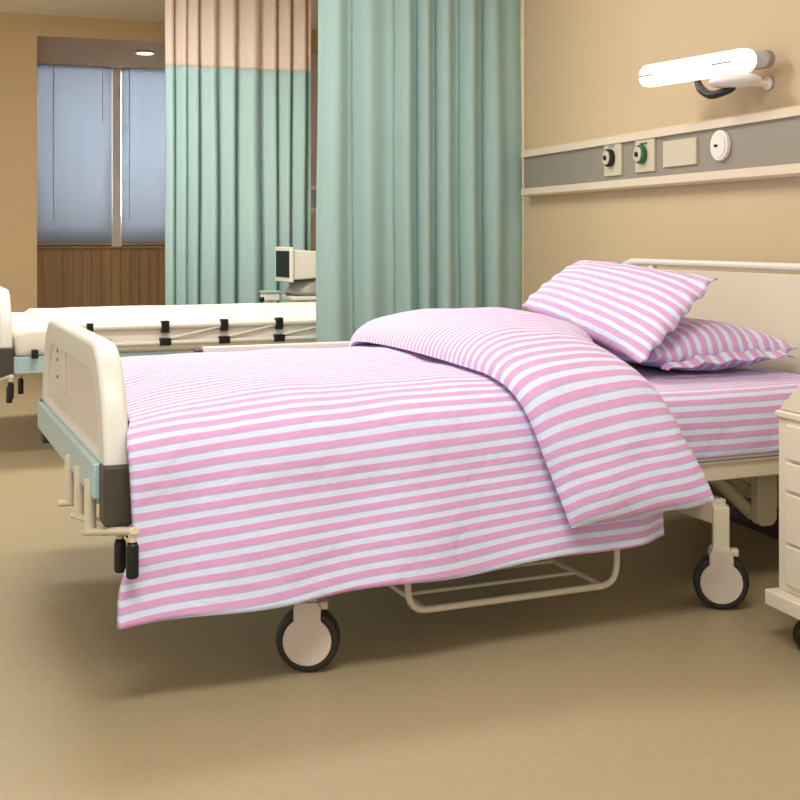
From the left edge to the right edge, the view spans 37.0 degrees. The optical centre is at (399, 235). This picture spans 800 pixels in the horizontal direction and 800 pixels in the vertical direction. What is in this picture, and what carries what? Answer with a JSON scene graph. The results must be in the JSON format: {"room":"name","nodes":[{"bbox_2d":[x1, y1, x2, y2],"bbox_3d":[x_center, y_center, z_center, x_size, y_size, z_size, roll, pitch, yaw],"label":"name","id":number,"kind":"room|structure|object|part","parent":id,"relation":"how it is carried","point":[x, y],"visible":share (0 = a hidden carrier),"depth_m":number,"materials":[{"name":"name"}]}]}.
{"room":"hospital room","nodes":[
{"label":"hospital room","id":0,"kind":"room"},
{"bbox_2d":[0,12,36,311],"bbox_3d":[-5.140,-0.388,10.419,3.742,2.976,1.859,0,0,-18],"label":"wall","id":1,"kind":"structure","parent":0,"point":[18,32],"depth_m":10.07,"materials":[{"name":"beige paint"}]},
{"bbox_2d":[37,14,316,68],"bbox_3d":[-2.202,-1.812,11.379,2.440,0.236,1.859,0,0,-18],"label":"soffit","id":2,"kind":"object","parent":1,"relation":"attached to","point":[61,40],"depth_m":10.46,"materials":[{"name":"beige paint"}]},
{"bbox_2d":[135,51,154,54],"bbox_3d":[-2.347,-1.685,11.002,0.180,0.016,0.180,0,0,-18],"label":"recessed light","id":3,"kind":"object","parent":2,"relation":"in","point":[136,52],"visible":1,"depth_m":10.96,"materials":[{"name":"white plastic"}]},
{"bbox_2d":[37,248,164,307],"bbox_3d":[-2.469,0.613,12.195,2.440,0.974,0.143,0,0,-18],"label":"wall","id":4,"kind":"structure","parent":0,"point":[66,278],"depth_m":11.94,"materials":[{"name":"brown wood"}]},
{"bbox_2d":[37,67,164,248],"bbox_3d":[-2.458,-0.784,12.164,2.440,1.820,0.121,0,0,-18],"label":"window","id":5,"kind":"structure","parent":4,"relation":"in","point":[116,72],"depth_m":12.01,"materials":[{"name":"beige metal"}]},
{"bbox_2d":[37,64,111,243],"bbox_3d":[-3.244,-0.808,11.861,0.751,1.771,0.029,0,0,-18],"label":"window blind","id":6,"kind":"object","parent":5,"relation":"attached to","point":[74,102],"visible":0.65,"depth_m":11.87,"materials":[{"name":"blue fabric"}]},
{"bbox_3d":[-3.420,-0.924,11.793,0.008,1.540,0.009,0,0,-18],"label":"pull cord","id":7,"kind":"part","parent":6,"relation":"part of","materials":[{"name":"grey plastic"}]},
{"bbox_3d":[-2.973,-1.419,11.939,0.008,0.550,0.009,0,0,-18],"label":"pull cord","id":8,"kind":"part","parent":6,"relation":"part of","materials":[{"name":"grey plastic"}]},
{"bbox_3d":[-3.253,-0.786,11.936,0.726,1.749,0.007,0,0,-18],"label":"pane","id":9,"kind":"part","parent":5,"relation":"part of","materials":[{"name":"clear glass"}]},
{"bbox_3d":[-2.448,0.116,12.132,2.440,0.022,0.054,0,0,-18],"label":"sill","id":10,"kind":"part","parent":5,"relation":"part of","materials":[{"name":"brown wood"}]},
{"bbox_3d":[-2.463,-0.786,12.195,0.757,1.749,0.007,0,0,-18],"label":"pane","id":11,"kind":"part","parent":5,"relation":"part of","materials":[{"name":"clear glass"}]},
{"bbox_2d":[122,67,165,243],"bbox_3d":[-2.439,-0.808,12.124,0.755,1.771,0.029,0,0,-18],"label":"window blind","id":12,"kind":"object","parent":5,"relation":"attached to","point":[143,89],"visible":0.48,"depth_m":12.07,"materials":[{"name":"blue fabric"}]},
{"bbox_3d":[-2.722,-0.924,12.021,0.008,1.540,0.009,0,0,-18],"label":"pull cord","id":13,"kind":"part","parent":12,"relation":"part of","materials":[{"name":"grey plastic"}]},
{"bbox_2d":[0,0,317,29],"bbox_3d":[-1.741,-1.903,4.124,6.292,0.055,12.221,0,0,-18],"label":"ceiling","id":14,"kind":"structure","parent":0,"point":[148,10],"depth_m":9.85,"materials":[{"name":"paint"}]},
{"bbox_3d":[0.106,-1.859,6.296,1.192,0.033,0.033,0,0,-18],"label":"track","id":15,"kind":"object","parent":14,"relation":"attached to","visible":0},
{"bbox_2d":[316,0,521,341],"bbox_3d":[0.127,-0.410,6.302,1.156,2.866,0.111,0,0,-18],"label":"privacy curtain","id":16,"kind":"object","parent":15,"relation":"hanging from","point":[419,197],"visible":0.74,"depth_m":6.28,"materials":[{"name":"teal fabric"}]},
{"bbox_3d":[-1.148,-1.859,8.594,1.166,0.033,0.033,0,0,-18],"label":"track","id":17,"kind":"object","parent":14,"relation":"attached to","visible":0},
{"bbox_2d":[165,0,310,304],"bbox_3d":[-1.159,-0.410,8.596,1.061,2.866,0.161,0,0,-18],"label":"privacy curtain","id":18,"kind":"object","parent":17,"relation":"hanging from","point":[238,72],"visible":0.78,"depth_m":8.56,"materials":[{"name":"teal fabric"}]},
{"bbox_2d":[0,375,799,799],"bbox_3d":[-2.030,1.127,5.007,6.292,0.055,14.080,0,0,-18],"label":"floor","id":19,"kind":"structure","parent":0,"point":[637,687],"depth_m":2.94,"materials":[{"name":"beige plastic"}]},
{"bbox_2d":[0,286,315,402],"bbox_3d":[-0.982,0.597,6.949,2.814,1.006,1.643,0,0,-23],"label":"hospital bed","id":20,"kind":"object","parent":19,"relation":"on","point":[11,366],"visible":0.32,"depth_m":6.06,"materials":[{"name":"beige paint"}]},
{"bbox_3d":[-2.170,0.443,6.408,0.062,0.352,1.287,0,0,-23],"label":"footboard frame","id":21,"kind":"part","parent":20,"relation":"part of","materials":[{"name":"beige paint"}]},
{"bbox_3d":[-0.699,0.634,6.366,2.607,0.085,0.044,0,0,-23],"label":"rail","id":22,"kind":"part","parent":20,"relation":"part of","materials":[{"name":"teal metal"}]},
{"bbox_2d":[11,312,201,356],"bbox_3d":[-0.962,0.523,6.983,2.585,0.140,1.402,0,0,-23],"label":"mattress","id":23,"kind":"object","parent":20,"relation":"on","point":[28,333],"visible":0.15,"depth_m":5.89,"materials":[{"name":"white fabric"}]},
{"bbox_2d":[25,302,315,351],"bbox_3d":[-1.119,0.509,6.916,1.892,0.153,1.429,0,0,-23],"label":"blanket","id":24,"kind":"object","parent":23,"relation":"on","point":[145,314],"visible":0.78,"depth_m":6.41,"materials":[{"name":"white fabric"}]},
{"bbox_3d":[-0.689,0.501,6.316,1.859,0.110,0.029,0,0,-23],"label":"folding rail","id":25,"kind":"part","parent":20,"relation":"part of","materials":[{"name":"beige metal"}]},
{"bbox_2d":[259,290,280,302],"bbox_3d":[-0.893,0.736,8.159,0.154,0.728,0.143,0,0,-28],"label":"cart","id":26,"kind":"object","parent":19,"relation":"on","point":[269,296],"visible":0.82,"depth_m":8.12,"materials":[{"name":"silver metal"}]},
{"bbox_2d":[281,294,315,301],"bbox_3d":[-0.557,0.756,8.348,0.473,0.688,0.374,0,0,-18],"label":"cart","id":27,"kind":"object","parent":19,"relation":"on","point":[284,296],"visible":0.18,"depth_m":8.14,"materials":[{"name":"white plastic"}]},
{"bbox_2d":[275,247,315,295],"bbox_3d":[-0.639,0.243,8.332,0.388,0.336,0.330,0,0,-26],"label":"patient monitor","id":28,"kind":"object","parent":27,"relation":"on","point":[296,267],"visible":0.78,"depth_m":8.19,"materials":[{"name":"beige paint"}]},
{"bbox_2d":[38,258,799,671],"bbox_3d":[0.126,0.597,3.926,2.476,1.006,1.676,0,0,-23],"label":"hospital bed","id":29,"kind":"object","parent":19,"relation":"on","point":[82,407],"visible":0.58,"depth_m":3.49,"materials":[{"name":"beige paint"}]},
{"bbox_3d":[-1.017,0.399,3.599,0.009,0.138,0.143,0,0,-23],"label":"recessed handle plate","id":30,"kind":"part","parent":29,"relation":"part of","materials":[{"name":"beige plastic"}]},
{"bbox_3d":[-0.921,0.476,3.425,0.035,0.275,1.112,0,0,-23],"label":"footboard panel","id":31,"kind":"part","parent":29,"relation":"part of","materials":[{"name":"beige plastic"}]},
{"bbox_3d":[-0.921,0.443,3.425,0.062,0.352,1.287,0,0,-23],"label":"footboard frame","id":32,"kind":"part","parent":29,"relation":"part of","materials":[{"name":"beige paint"}]},
{"bbox_3d":[-0.013,0.428,4.760,1.573,0.031,0.028,0,0,-23],"label":"folding rail","id":33,"kind":"part","parent":29,"relation":"part of","materials":[{"name":"white metal"}]},
{"bbox_2d":[283,598,331,665],"bbox_3d":[-0.233,1.001,3.033,0.123,0.160,0.070,0,0,1],"label":"hood","id":34,"kind":"object","parent":29,"relation":"attached to","point":[307,627],"depth_m":3.00,"materials":[{"name":"beige plastic"}]},
{"bbox_3d":[0.423,0.696,3.329,2.332,0.054,0.044,0,0,-23],"label":"rail","id":35,"kind":"part","parent":29,"relation":"part of","materials":[{"name":"beige metal"}]},
{"bbox_2d":[128,361,799,462],"bbox_3d":[0.162,0.564,3.943,2.310,0.212,1.410,0,0,-23],"label":"mattress","id":36,"kind":"object","parent":29,"relation":"on","point":[728,414],"visible":0.09,"depth_m":3.59,"materials":[{"name":"pink fabric"}]},
{"bbox_2d":[117,307,714,629],"bbox_3d":[-0.137,0.577,3.838,1.807,0.643,1.833,0,0,-23],"label":"duvet","id":37,"kind":"object","parent":36,"relation":"on","point":[439,444],"visible":0.98,"depth_m":3.10,"materials":[{"name":"pink fabric"}]},
{"bbox_2d":[591,316,796,370],"bbox_3d":[0.897,0.372,4.378,0.572,0.177,1.070,0,0,-23],"label":"pillow","id":38,"kind":"object","parent":36,"relation":"on","point":[695,344],"visible":0.56,"depth_m":3.97,"materials":[{"name":"pink fabric"}]},
{"bbox_2d":[521,260,717,362],"bbox_3d":[0.769,0.247,4.350,0.352,0.298,1.214,0,0,-14],"label":"pillow","id":39,"kind":"object","parent":38,"relation":"on","point":[629,309],"visible":0.97,"depth_m":4.07,"materials":[{"name":"pink fabric"}]},
{"bbox_2d":[388,549,619,612],"bbox_3d":[0.064,0.851,3.872,0.681,0.295,1.322,0,0,-23],"label":"basket","id":40,"kind":"object","parent":29,"relation":"on","point":[415,605],"depth_m":3.33,"materials":[{"name":"beige metal"}]},
{"bbox_3d":[1.229,0.399,4.456,0.033,0.610,1.496,0,0,-23],"label":"headboard frame","id":41,"kind":"part","parent":29,"relation":"part of","materials":[{"name":"beige paint"}]},
{"bbox_3d":[0.949,0.884,3.538,0.048,0.173,0.044,0,0,10],"label":"caster leg","id":42,"kind":"part","parent":29,"relation":"part of","materials":[{"name":"beige metal"}]},
{"bbox_2d":[700,544,742,603],"bbox_3d":[0.949,1.001,3.538,0.123,0.160,0.070,0,0,10],"label":"hood","id":43,"kind":"object","parent":29,"relation":"attached to","point":[721,573],"depth_m":3.50,"materials":[{"name":"beige plastic"}]},
{"bbox_3d":[1.228,0.408,4.456,0.007,0.549,1.232,0,0,-23],"label":"headboard panel","id":44,"kind":"part","parent":29,"relation":"part of","materials":[{"name":"beige plastic"}]},
{"bbox_3d":[1.038,0.806,3.794,0.226,0.202,0.044,0,0,-20],"label":"linkage arm","id":45,"kind":"part","parent":29,"relation":"part of","materials":[{"name":"beige metal"}]},
{"bbox_3d":[1.044,0.764,3.851,0.188,0.136,0.033,0,0,-8],"label":"linkage arm","id":46,"kind":"part","parent":29,"relation":"part of","materials":[{"name":"beige metal"}]},
{"bbox_3d":[1.157,0.811,3.797,0.077,0.214,0.033,0,0,-23],"label":"linkage plate","id":47,"kind":"part","parent":29,"relation":"part of","materials":[{"name":"beige metal"}]},
{"bbox_2d":[765,385,799,646],"bbox_3d":[1.377,0.710,3.054,0.623,0.781,0.616,0,0,-18],"label":"bedside cabinet","id":48,"kind":"object","parent":19,"relation":"on","point":[785,598],"visible":1,"depth_m":3.19,"materials":[{"name":"beige metal"}]},
{"bbox_3d":[1.118,0.552,2.976,0.015,0.092,0.497,0,0,-18],"label":"drawer","id":49,"kind":"part","parent":48,"relation":"part of","materials":[{"name":"beige plastic"}]},
{"bbox_3d":[1.118,0.645,2.976,0.015,0.075,0.497,0,0,-18],"label":"drawer","id":50,"kind":"part","parent":48,"relation":"part of","materials":[{"name":"beige plastic"}]},
{"bbox_3d":[1.118,0.756,2.976,0.015,0.131,0.497,0,0,-18],"label":"drawer","id":51,"kind":"part","parent":48,"relation":"part of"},
{"bbox_3d":[1.118,0.883,2.976,0.015,0.104,0.497,0,0,-18],"label":"drawer","id":52,"kind":"part","parent":48,"relation":"part of","materials":[{"name":"beige plastic"}]},
{"bbox_2d":[310,0,799,507],"bbox_3d":[0.908,-0.388,5.967,0.110,2.976,14.080,0,0,-18],"label":"wall","id":53,"kind":"structure","parent":0,"point":[582,61],"depth_m":5.29,"materials":[{"name":"beige paint"}]},
{"bbox_2d":[311,185,316,212],"bbox_3d":[-0.083,-0.333,8.716,0.066,0.246,4.477,0,0,-18],"label":"rail","id":54,"kind":"object","parent":53,"relation":"attached to","point":[313,188],"visible":0.15,"depth_m":10.77,"materials":[{"name":"grey metal"}]},
{"bbox_3d":[-0.075,-0.336,8.719,0.050,0.198,4.477,0,0,-18],"label":"rail","id":55,"kind":"part","parent":54,"relation":"part of","materials":[{"name":"grey metal"}]},
{"bbox_2d":[521,105,799,196],"bbox_3d":[1.676,-0.333,3.285,0.097,0.246,6.523,0,0,-18],"label":"bedhead wall panel","id":56,"kind":"object","parent":53,"relation":"attached to","point":[760,145],"visible":1,"depth_m":4.92,"materials":[{"name":"beige metal"}]},
{"bbox_2d":[604,143,622,176],"bbox_3d":[0.970,-0.350,5.427,0.012,0.154,0.161,0,0,-18],"label":"outlet","id":57,"kind":"object","parent":56,"relation":"attached to","point":[614,168],"depth_m":5.40,"materials":[{"name":"beige plastic"}]},
{"bbox_2d":[635,138,655,172],"bbox_3d":[1.059,-0.347,5.154,0.012,0.142,0.162,0,0,-18],"label":"outlet","id":58,"kind":"object","parent":56,"relation":"attached to","point":[647,163],"depth_m":5.13,"materials":[{"name":"beige plastic"}]},
{"bbox_3d":[1.145,-0.340,4.887,0.013,0.108,0.253,0,0,-18],"label":"blank plate","id":59,"kind":"part","parent":56,"relation":"part of","materials":[{"name":"beige plastic"}]},
{"bbox_2d":[638,48,774,98],"bbox_3d":[1.133,-0.596,4.530,0.204,0.173,0.643,0,0,-40],"label":"wall lamp","id":60,"kind":"object","parent":53,"relation":"attached to","point":[728,71],"visible":1,"depth_m":4.42,"materials":[{"name":"white plastic"}]},
{"bbox_2d":[639,48,756,86],"bbox_3d":[1.125,-0.639,4.562,0.044,0.088,0.587,0,0,-31],"label":"diffuser","id":61,"kind":"object","parent":60,"relation":"attached to","point":[736,62],"depth_m":4.51,"materials":[{"name":"white plastic"}]},
{"bbox_3d":[1.167,-0.565,4.488,0.061,0.112,0.275,0,0,-18],"label":"swivel arm","id":62,"kind":"part","parent":60,"relation":"part of","materials":[{"name":"black rubber"}]},
{"bbox_2d":[708,483,778,539],"bbox_3d":[0.865,1.045,5.896,0.016,0.110,13.970,0,0,-18],"label":"baseboard","id":63,"kind":"structure","parent":53,"relation":"attached to","point":[736,516],"depth_m":4.51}
]}

